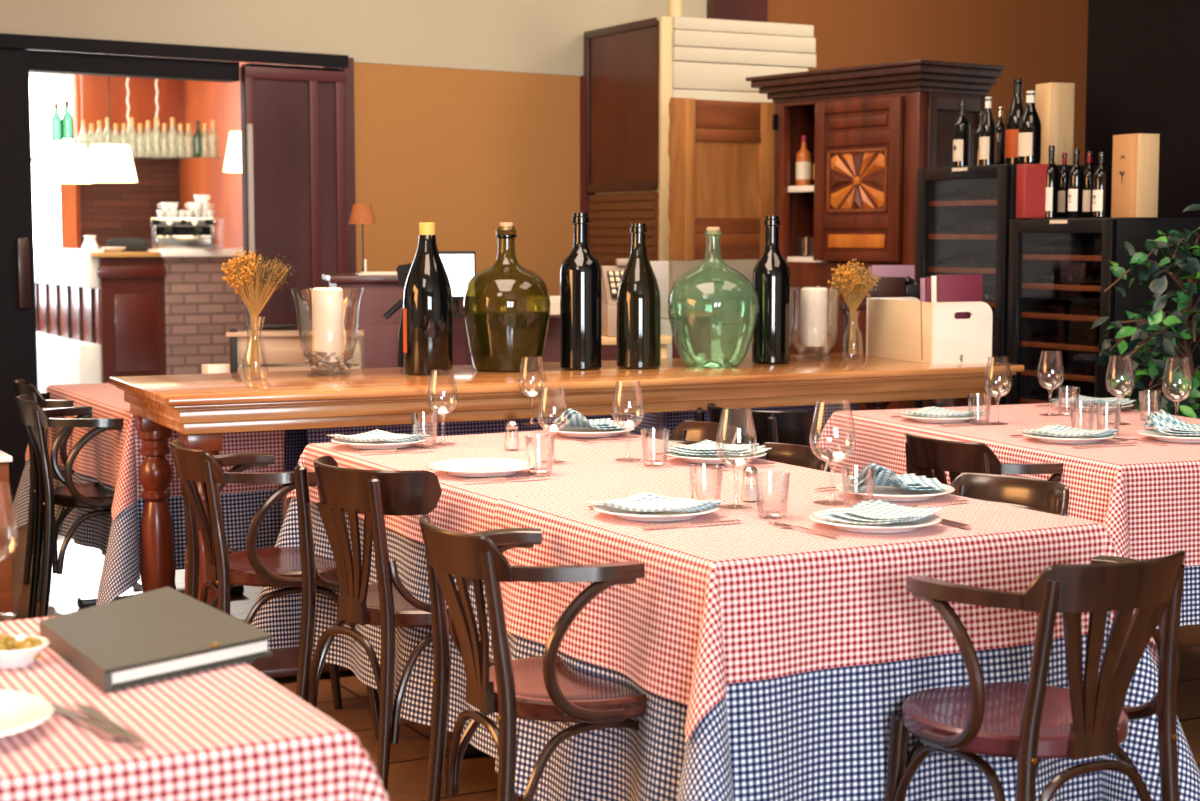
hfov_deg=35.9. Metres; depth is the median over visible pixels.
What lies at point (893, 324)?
crate
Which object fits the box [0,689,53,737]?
dinner plate
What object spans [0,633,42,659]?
olives
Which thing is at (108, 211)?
wall
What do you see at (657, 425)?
tablecloth
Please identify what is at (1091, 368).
bottle
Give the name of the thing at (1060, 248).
bottle
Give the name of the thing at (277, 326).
tray
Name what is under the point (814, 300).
pillar candle
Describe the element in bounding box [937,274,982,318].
folder
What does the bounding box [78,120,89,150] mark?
wine bottle
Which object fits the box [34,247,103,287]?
countertop
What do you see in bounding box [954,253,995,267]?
bottle
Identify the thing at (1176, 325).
potted plant
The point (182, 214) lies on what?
coffee cup
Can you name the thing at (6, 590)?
base cabinet
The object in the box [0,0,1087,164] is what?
wall
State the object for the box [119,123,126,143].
wine bottle
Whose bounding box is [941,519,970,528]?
knife
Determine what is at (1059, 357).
bottle
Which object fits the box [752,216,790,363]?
wine bottle
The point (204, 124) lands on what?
wine bottle
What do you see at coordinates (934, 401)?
shelf
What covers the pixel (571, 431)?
dinner plate
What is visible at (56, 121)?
wine bottle
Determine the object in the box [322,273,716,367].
reception desk
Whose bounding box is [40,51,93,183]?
pendant lamp
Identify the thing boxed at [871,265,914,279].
folder
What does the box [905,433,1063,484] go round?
armchair
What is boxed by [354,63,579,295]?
wall panel
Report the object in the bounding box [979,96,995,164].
wine bottle
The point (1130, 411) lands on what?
fork
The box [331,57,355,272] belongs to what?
door frame
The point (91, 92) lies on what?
wall
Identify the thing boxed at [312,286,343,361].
pillar candle
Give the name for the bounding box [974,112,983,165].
wine bottle
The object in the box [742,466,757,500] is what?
salt shaker
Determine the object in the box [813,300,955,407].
side table
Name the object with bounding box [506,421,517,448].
salt shaker
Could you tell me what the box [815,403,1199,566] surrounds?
tablecloth
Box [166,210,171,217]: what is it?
coffee cup
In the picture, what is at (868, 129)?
armoire
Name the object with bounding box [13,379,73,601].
armchair
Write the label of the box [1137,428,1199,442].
dinner plate
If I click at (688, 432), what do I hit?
armchair
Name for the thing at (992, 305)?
shelf
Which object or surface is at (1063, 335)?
bottle
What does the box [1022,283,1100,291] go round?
shelf
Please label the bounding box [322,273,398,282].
countertop
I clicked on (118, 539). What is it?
tablecloth
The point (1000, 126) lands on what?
wine bottle
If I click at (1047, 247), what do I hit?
bottle
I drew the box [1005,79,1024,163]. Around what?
wine bottle
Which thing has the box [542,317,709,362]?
countertop
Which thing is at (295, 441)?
tablecloth
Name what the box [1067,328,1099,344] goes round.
bottle
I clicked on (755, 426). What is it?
chair
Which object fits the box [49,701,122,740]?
knife
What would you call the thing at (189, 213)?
coffee cup
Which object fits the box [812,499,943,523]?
napkin
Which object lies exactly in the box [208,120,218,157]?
wine bottle
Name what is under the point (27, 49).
ceiling
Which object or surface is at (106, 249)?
saucer
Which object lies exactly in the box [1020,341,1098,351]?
shelf
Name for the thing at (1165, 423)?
napkin
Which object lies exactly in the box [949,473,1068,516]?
armchair
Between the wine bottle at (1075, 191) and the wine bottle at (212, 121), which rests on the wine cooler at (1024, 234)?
the wine bottle at (1075, 191)
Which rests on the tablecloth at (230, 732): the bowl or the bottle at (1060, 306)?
the bowl
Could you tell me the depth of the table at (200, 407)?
5.92 m
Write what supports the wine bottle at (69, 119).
on the shelf
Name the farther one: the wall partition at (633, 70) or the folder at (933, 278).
the wall partition at (633, 70)
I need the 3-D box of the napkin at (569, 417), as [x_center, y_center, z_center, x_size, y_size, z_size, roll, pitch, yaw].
[-0.031,0.050,5.360,0.227,0.066,0.191,0,5,-3]
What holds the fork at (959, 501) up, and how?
on the tablecloth at (715, 605)
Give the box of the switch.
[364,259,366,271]
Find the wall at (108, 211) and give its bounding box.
[79,155,179,248]
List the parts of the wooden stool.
leg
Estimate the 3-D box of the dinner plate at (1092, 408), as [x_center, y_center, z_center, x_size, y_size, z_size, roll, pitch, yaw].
[1.629,0.019,6.119,0.262,0.020,0.262,-3,6,-28]
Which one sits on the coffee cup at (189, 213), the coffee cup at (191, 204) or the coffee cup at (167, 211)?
the coffee cup at (191, 204)
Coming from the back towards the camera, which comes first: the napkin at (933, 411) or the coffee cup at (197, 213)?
the coffee cup at (197, 213)
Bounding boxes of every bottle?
[51,102,62,140]
[62,100,73,138]
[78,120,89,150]
[86,123,97,155]
[94,120,105,143]
[102,117,113,143]
[111,123,121,143]
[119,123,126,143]
[127,117,137,157]
[135,123,145,157]
[143,120,153,157]
[151,117,162,157]
[159,123,170,157]
[167,117,178,157]
[176,123,186,157]
[184,123,193,157]
[193,120,203,157]
[201,123,210,157]
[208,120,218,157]
[403,222,452,375]
[560,213,601,369]
[616,224,660,368]
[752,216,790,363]
[796,135,810,185]
[938,253,980,267]
[939,188,973,200]
[939,220,980,233]
[953,101,969,166]
[954,220,991,233]
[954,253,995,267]
[955,187,990,199]
[969,254,995,268]
[971,187,997,199]
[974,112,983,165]
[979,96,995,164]
[983,286,995,301]
[983,287,995,302]
[985,293,995,298]
[986,225,996,231]
[995,106,1005,163]
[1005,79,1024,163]
[1018,90,1040,163]
[1030,382,1081,398]
[1031,353,1081,370]
[1032,296,1082,313]
[1032,325,1082,341]
[1033,268,1081,284]
[1034,239,1081,254]
[1045,145,1058,217]
[1048,383,1094,397]
[1049,326,1099,343]
[1049,355,1094,372]
[1050,297,1099,314]
[1051,239,1099,254]
[1051,268,1098,285]
[1058,153,1068,217]
[1066,387,1093,397]
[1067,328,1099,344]
[1067,357,1094,373]
[1068,149,1082,217]
[1068,299,1099,315]
[1069,240,1101,254]
[1069,269,1100,285]
[1082,151,1094,217]
[1085,365,1094,371]
[1086,334,1099,341]
[1087,275,1100,281]
[1087,305,1099,311]
[1088,245,1101,252]
[1092,152,1108,217]
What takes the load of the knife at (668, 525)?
on the tablecloth at (715, 605)
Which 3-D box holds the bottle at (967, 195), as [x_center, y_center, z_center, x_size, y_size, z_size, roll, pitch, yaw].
[1.679,-0.905,8.159,0.270,0.072,0.072,-3,6,-28]
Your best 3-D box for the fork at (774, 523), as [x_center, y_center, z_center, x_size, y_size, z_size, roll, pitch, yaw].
[0.400,0.252,3.622,0.024,0.006,0.200,-3,6,-32]
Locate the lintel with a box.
[27,50,239,82]
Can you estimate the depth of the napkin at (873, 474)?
4.08 m
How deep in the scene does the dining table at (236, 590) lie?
6.70 m
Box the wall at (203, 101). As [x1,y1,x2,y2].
[179,61,330,248]
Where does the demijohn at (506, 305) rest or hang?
on the table at (200, 407)
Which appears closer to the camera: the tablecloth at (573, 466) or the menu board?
the tablecloth at (573, 466)
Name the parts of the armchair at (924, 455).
leg, backrest, leg, arm rail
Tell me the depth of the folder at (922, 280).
6.63 m
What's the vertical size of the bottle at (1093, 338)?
0.072 m
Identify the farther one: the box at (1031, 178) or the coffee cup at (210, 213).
the coffee cup at (210, 213)
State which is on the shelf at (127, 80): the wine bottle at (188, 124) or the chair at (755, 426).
the wine bottle at (188, 124)
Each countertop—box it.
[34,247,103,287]
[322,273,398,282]
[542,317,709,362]
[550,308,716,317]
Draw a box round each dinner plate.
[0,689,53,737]
[331,434,426,448]
[428,458,535,476]
[544,425,634,436]
[593,497,719,521]
[665,451,766,463]
[809,507,941,532]
[836,482,954,500]
[899,411,983,422]
[1020,429,1115,443]
[1052,402,1133,411]
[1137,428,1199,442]
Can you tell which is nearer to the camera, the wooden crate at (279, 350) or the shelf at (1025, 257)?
the wooden crate at (279, 350)
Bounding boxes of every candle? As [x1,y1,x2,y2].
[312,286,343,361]
[667,0,682,16]
[800,286,827,346]
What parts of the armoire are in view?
door frame, rail, rail, rail, rail, panel, frame, raised panel, raised panel, door frame, panel, cornice, panel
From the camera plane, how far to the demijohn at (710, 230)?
6.45 m
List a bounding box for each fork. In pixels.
[576,436,639,441]
[706,463,774,469]
[769,521,839,536]
[910,500,968,506]
[1097,411,1144,414]
[1111,437,1168,444]
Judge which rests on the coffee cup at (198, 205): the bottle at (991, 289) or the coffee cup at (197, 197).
the coffee cup at (197, 197)
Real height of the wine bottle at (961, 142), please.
0.297 m
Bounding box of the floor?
[10,494,1199,800]
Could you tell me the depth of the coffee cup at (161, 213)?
13.55 m
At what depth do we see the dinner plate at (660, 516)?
3.77 m
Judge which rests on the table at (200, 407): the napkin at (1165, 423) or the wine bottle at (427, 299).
the wine bottle at (427, 299)
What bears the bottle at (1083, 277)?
on the wine cooler at (1024, 234)
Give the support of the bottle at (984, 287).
on the wine cooler at (933, 211)
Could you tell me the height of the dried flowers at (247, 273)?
0.399 m
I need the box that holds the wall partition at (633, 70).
[584,16,815,356]
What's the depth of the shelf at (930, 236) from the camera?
8.05 m
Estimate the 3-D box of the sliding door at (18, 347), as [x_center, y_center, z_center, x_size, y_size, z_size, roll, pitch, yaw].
[-3.183,-0.548,8.635,1.100,2.195,0.080,-4,6,-36]
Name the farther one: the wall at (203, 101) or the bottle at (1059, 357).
the wall at (203, 101)
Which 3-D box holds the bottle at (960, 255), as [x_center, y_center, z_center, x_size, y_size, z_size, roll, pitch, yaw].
[1.629,-0.624,8.280,0.270,0.072,0.072,-3,6,-28]
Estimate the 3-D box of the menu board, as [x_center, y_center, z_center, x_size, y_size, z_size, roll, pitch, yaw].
[0.222,0.039,7.635,0.140,1.226,0.080,-1,5,-8]
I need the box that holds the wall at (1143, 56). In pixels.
[1085,0,1199,217]
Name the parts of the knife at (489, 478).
handle, blade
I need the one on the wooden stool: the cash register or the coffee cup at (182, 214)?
the cash register
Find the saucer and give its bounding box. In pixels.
[101,247,125,251]
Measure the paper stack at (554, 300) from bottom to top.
0.075 m
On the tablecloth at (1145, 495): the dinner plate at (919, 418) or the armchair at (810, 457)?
the dinner plate at (919, 418)
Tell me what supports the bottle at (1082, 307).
on the wine cooler at (1024, 234)
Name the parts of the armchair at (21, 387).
leg, backrest, leg, arm rail, seat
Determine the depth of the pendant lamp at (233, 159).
11.78 m
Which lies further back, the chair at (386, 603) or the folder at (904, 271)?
the folder at (904, 271)
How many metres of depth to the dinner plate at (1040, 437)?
5.13 m
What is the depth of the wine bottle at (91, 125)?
14.26 m
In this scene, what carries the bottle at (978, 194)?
on the wine cooler at (933, 211)
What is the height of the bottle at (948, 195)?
0.072 m
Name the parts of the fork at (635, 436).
handle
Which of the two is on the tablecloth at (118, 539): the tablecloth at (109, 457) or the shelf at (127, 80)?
the tablecloth at (109, 457)
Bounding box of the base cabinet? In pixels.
[0,450,12,620]
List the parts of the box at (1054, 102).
lid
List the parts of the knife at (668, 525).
handle, blade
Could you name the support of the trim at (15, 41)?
attached to the wall at (519, 36)
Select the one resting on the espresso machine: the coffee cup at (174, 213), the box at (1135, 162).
the coffee cup at (174, 213)
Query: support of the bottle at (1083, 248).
on the wine cooler at (1024, 234)
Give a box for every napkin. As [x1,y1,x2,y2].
[326,429,431,441]
[552,408,625,429]
[586,492,725,511]
[660,439,771,455]
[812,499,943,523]
[844,463,947,490]
[895,406,986,416]
[1017,424,1118,436]
[1050,395,1135,405]
[1140,409,1199,435]
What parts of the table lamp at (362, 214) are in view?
lamp shade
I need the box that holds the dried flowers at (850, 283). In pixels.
[828,258,880,353]
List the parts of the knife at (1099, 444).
handle, blade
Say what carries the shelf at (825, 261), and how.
attached to the armoire
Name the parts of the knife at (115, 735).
blade, handle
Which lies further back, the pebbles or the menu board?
the menu board
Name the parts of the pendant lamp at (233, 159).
lamp shade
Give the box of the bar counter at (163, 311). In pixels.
[87,248,244,382]
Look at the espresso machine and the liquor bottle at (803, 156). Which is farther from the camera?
the espresso machine
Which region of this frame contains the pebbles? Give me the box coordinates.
[302,349,354,369]
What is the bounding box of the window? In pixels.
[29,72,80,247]
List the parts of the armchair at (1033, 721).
leg, seat, arm rail, leg, backrest, leg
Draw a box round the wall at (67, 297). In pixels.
[34,247,103,391]
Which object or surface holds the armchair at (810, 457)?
on the floor
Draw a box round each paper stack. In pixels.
[356,272,396,274]
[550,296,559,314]
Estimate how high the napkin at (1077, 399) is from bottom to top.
0.023 m
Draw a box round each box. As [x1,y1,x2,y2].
[108,238,151,251]
[202,363,242,373]
[1016,164,1048,217]
[1035,82,1074,164]
[1111,133,1159,217]
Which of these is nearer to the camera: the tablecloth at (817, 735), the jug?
the tablecloth at (817, 735)
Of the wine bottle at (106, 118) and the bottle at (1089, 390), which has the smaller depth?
the bottle at (1089, 390)
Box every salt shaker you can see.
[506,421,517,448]
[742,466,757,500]
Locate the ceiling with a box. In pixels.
[27,49,229,78]
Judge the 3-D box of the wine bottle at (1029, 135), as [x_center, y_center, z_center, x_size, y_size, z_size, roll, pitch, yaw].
[1.797,-1.143,7.733,0.094,0.304,0.094,2,6,20]
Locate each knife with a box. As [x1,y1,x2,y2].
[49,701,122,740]
[73,704,146,747]
[359,448,436,453]
[464,475,549,481]
[642,520,739,528]
[815,487,835,489]
[941,422,1000,426]
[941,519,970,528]
[1072,442,1135,447]
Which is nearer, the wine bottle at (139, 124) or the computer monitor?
the computer monitor
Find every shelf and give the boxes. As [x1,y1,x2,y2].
[126,77,159,157]
[825,261,901,262]
[928,234,996,239]
[928,267,995,273]
[929,200,996,205]
[932,398,953,404]
[985,302,994,307]
[1019,398,1061,403]
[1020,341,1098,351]
[1020,370,1094,381]
[1021,312,1099,321]
[1022,254,1101,260]
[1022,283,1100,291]
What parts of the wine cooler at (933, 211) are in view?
door frame, handle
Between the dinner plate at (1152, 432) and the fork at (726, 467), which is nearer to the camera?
the fork at (726, 467)
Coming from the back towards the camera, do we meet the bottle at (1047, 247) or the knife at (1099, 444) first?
the bottle at (1047, 247)
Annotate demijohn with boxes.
[463,222,549,371]
[667,227,757,366]
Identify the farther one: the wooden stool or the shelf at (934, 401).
the shelf at (934, 401)
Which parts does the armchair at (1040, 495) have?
leg, arm rail, leg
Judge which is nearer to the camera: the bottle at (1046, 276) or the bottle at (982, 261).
the bottle at (1046, 276)
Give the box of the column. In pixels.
[60,184,80,248]
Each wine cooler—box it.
[914,164,1107,407]
[1006,218,1199,415]
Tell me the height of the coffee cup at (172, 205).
0.055 m
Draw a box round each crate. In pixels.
[226,329,364,372]
[866,297,992,363]
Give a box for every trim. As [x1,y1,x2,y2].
[0,33,348,67]
[580,75,594,244]
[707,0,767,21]
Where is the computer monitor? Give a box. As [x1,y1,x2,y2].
[439,251,475,317]
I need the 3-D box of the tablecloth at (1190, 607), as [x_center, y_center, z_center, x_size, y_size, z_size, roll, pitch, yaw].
[1.497,0.341,5.548,1.293,0.506,1.765,-2,6,-21]
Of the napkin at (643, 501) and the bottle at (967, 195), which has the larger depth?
the bottle at (967, 195)
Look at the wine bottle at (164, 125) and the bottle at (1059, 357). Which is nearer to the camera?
the bottle at (1059, 357)
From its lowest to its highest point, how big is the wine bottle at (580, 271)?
0.533 m
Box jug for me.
[82,235,98,248]
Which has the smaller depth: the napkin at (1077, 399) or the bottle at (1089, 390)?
the napkin at (1077, 399)
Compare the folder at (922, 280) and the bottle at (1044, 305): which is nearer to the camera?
the folder at (922, 280)
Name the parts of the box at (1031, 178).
panel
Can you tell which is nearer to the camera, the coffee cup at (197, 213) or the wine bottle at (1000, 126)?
the wine bottle at (1000, 126)
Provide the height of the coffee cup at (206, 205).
0.055 m
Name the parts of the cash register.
key plate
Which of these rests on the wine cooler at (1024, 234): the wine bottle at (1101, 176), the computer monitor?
the wine bottle at (1101, 176)
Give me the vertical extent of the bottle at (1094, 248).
0.072 m
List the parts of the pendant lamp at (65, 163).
cord, lamp shade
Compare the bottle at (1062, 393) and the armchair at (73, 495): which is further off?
the bottle at (1062, 393)
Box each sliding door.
[0,50,37,508]
[240,66,346,329]
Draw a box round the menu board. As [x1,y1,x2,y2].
[650,261,671,357]
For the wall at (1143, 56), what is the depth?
7.83 m
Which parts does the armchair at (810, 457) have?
leg, leg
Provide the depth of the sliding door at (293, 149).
9.74 m
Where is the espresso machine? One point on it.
(167, 233)
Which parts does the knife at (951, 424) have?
handle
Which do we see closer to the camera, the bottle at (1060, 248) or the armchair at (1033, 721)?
the armchair at (1033, 721)
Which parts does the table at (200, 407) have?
leg, leg, moulding, leg, leg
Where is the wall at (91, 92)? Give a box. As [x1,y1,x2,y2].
[74,75,182,155]
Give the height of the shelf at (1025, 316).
0.022 m
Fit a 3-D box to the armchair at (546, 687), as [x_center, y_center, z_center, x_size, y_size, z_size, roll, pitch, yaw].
[-0.090,0.621,3.617,0.514,0.794,0.490,-3,6,-30]
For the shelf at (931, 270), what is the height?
0.022 m
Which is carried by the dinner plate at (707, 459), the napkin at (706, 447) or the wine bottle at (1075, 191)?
the napkin at (706, 447)
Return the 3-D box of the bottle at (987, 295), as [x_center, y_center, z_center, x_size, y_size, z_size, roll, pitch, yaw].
[1.780,-0.454,8.010,0.270,0.072,0.072,-3,6,-28]
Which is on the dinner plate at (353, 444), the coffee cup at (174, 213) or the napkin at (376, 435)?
the napkin at (376, 435)
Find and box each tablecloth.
[0,616,388,800]
[10,458,282,604]
[25,383,284,519]
[244,497,496,757]
[284,414,632,471]
[285,430,830,542]
[494,473,1158,740]
[495,611,1199,800]
[631,403,858,446]
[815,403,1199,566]
[828,447,1199,628]
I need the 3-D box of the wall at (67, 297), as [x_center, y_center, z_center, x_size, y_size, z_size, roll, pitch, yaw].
[-4.194,-0.557,14.233,0.190,1.223,2.330,-3,6,-29]
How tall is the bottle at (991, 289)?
0.072 m
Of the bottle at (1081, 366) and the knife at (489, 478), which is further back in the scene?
the bottle at (1081, 366)
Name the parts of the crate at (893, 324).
panel, panel, panel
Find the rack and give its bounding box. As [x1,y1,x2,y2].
[862,276,919,301]
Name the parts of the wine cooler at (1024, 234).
door frame, handle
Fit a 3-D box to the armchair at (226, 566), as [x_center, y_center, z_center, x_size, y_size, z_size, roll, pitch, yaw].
[-0.875,0.502,4.934,0.514,0.794,0.490,-3,6,-29]
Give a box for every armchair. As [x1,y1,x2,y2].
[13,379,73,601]
[15,394,175,618]
[170,439,379,740]
[419,515,646,800]
[665,420,739,444]
[758,442,831,471]
[884,550,1185,800]
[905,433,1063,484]
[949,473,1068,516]
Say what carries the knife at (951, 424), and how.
on the tablecloth at (1145, 495)
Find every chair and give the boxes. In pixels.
[294,455,449,792]
[695,403,817,445]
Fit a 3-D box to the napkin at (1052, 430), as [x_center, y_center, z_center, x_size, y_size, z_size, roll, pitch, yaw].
[1.311,0.087,5.189,0.229,0.023,0.190,4,6,36]
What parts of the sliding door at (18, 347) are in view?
handle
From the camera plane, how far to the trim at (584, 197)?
10.85 m
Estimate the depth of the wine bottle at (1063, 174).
7.81 m
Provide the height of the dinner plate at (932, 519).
0.020 m
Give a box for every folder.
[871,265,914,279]
[920,278,925,359]
[925,277,930,301]
[931,276,936,302]
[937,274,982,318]
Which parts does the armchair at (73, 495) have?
backrest, leg, leg, arm rail, seat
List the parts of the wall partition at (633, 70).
frame, panel, corner post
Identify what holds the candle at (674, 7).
on the wall partition at (633, 70)
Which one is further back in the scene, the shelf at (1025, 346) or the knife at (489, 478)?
the shelf at (1025, 346)
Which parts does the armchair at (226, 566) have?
leg, backrest, leg, arm rail, seat, leg, leg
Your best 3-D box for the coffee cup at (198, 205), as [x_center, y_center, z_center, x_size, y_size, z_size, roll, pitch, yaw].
[-2.942,-1.423,13.549,0.086,0.055,0.075,2,6,23]
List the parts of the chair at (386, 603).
leg, backrest, leg, seat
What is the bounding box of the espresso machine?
[151,218,224,248]
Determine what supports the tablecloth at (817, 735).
on the dining table
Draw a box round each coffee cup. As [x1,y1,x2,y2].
[156,210,165,217]
[158,202,169,209]
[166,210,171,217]
[168,202,178,209]
[169,210,178,217]
[179,210,185,217]
[185,202,195,209]
[185,210,193,217]
[194,195,201,201]
[194,202,202,209]
[194,210,201,217]
[201,195,209,201]
[202,210,207,217]
[203,202,213,209]
[205,210,215,217]
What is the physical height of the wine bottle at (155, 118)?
0.307 m
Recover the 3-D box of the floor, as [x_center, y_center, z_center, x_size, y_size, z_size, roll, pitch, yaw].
[1.000,0.627,8.491,16.000,0.100,23.200,0,5,0]
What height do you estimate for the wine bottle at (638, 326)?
0.497 m
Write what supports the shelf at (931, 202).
attached to the wine cooler at (933, 211)
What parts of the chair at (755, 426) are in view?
leg, leg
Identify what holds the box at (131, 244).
on the bar counter at (163, 311)
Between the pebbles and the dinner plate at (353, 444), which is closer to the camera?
the dinner plate at (353, 444)
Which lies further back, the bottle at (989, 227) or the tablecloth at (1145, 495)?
the bottle at (989, 227)
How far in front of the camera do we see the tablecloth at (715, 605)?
3.54 m
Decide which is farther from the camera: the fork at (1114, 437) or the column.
the column
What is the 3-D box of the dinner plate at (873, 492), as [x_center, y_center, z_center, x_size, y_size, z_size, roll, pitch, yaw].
[0.654,0.202,4.101,0.262,0.020,0.262,-3,6,-28]
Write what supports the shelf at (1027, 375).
attached to the wine cooler at (1024, 234)
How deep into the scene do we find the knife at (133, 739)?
2.16 m
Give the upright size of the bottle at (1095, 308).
0.072 m
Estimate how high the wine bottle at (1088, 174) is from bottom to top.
0.277 m
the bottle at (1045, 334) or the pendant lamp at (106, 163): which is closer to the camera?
the bottle at (1045, 334)
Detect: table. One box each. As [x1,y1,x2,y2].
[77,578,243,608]
[109,352,1023,678]
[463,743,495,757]
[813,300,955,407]
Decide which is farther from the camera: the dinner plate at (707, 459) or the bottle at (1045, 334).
the bottle at (1045, 334)
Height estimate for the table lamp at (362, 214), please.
0.297 m
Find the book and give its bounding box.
[39,586,272,691]
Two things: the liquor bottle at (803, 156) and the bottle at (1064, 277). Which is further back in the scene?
the liquor bottle at (803, 156)
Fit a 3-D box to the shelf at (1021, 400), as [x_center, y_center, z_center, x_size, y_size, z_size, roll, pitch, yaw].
[2.083,0.012,7.625,0.475,0.022,0.540,-3,6,-28]
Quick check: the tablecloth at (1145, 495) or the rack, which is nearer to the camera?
the tablecloth at (1145, 495)
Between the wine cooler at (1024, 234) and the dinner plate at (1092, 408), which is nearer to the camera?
the dinner plate at (1092, 408)
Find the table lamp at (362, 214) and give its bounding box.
[348,204,375,273]
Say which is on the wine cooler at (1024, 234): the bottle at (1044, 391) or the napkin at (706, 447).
the bottle at (1044, 391)
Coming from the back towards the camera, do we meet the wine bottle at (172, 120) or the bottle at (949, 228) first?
the wine bottle at (172, 120)
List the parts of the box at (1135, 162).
lid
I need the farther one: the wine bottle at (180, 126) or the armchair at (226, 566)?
the wine bottle at (180, 126)
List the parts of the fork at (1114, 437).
handle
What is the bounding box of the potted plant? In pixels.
[1091,204,1199,418]
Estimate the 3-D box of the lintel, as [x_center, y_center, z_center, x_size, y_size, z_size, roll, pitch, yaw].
[-2.344,-1.675,9.282,1.108,0.097,0.120,-4,6,-36]
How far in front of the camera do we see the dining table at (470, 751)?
4.74 m
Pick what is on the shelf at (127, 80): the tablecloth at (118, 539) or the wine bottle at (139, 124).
the wine bottle at (139, 124)
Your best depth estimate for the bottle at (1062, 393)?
7.65 m
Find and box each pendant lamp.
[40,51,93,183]
[84,76,137,182]
[223,62,247,172]
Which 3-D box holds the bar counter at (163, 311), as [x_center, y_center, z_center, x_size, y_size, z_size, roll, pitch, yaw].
[-3.229,-0.510,13.713,1.178,1.223,0.670,-3,6,-28]
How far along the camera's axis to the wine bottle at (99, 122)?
14.26 m
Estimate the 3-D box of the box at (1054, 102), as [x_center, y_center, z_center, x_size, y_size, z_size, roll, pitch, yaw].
[1.985,-1.088,8.090,0.120,0.587,0.124,-2,6,-20]
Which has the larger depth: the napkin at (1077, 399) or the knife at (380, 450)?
the napkin at (1077, 399)
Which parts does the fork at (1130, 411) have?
handle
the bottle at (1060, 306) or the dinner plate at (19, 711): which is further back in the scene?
the bottle at (1060, 306)
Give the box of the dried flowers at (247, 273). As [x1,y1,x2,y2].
[221,249,294,374]
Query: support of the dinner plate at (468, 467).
on the tablecloth at (573, 466)
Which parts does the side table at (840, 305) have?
leg, leg, leg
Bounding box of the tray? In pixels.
[258,324,295,328]
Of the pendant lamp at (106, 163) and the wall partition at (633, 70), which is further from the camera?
the pendant lamp at (106, 163)
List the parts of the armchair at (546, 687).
leg, backrest, leg, arm rail, seat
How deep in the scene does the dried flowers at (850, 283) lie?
6.82 m
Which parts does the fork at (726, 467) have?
handle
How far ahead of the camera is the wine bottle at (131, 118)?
14.26 m
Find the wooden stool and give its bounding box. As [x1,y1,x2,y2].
[602,334,671,358]
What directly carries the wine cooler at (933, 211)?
on the floor
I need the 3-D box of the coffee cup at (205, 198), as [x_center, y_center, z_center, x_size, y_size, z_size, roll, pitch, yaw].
[-2.899,-1.482,13.576,0.075,0.055,0.086,-1,5,-13]
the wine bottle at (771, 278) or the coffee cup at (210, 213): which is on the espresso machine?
the coffee cup at (210, 213)
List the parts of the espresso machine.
knob, knob, knob, panel, knob, knob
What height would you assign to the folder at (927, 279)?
0.297 m
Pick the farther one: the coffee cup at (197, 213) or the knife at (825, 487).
the coffee cup at (197, 213)
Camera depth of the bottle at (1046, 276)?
7.70 m
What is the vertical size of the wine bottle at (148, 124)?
0.284 m
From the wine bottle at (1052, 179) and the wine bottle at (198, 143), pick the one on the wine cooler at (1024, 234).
the wine bottle at (1052, 179)
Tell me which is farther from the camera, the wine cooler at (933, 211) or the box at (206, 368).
the wine cooler at (933, 211)
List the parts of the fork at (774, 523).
handle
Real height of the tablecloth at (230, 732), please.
0.356 m
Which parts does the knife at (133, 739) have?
blade, handle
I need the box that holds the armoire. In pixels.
[668,59,1004,409]
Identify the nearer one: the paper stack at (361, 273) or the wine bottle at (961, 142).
the paper stack at (361, 273)
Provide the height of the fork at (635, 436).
0.006 m
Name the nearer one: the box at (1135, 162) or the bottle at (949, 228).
the box at (1135, 162)
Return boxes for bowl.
[0,635,49,667]
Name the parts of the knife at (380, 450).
handle, blade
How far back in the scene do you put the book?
2.55 m
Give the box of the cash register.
[601,258,628,336]
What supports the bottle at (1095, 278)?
on the wine cooler at (1024, 234)
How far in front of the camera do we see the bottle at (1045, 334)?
7.72 m
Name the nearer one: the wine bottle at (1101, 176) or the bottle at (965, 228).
the wine bottle at (1101, 176)
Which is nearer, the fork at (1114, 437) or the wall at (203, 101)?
the fork at (1114, 437)
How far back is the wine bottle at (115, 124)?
14.26 m
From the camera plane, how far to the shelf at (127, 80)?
14.25 m
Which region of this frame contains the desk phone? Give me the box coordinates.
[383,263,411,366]
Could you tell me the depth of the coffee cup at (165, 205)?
13.56 m
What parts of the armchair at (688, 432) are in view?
arm rail, leg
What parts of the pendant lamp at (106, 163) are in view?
cord, lamp shade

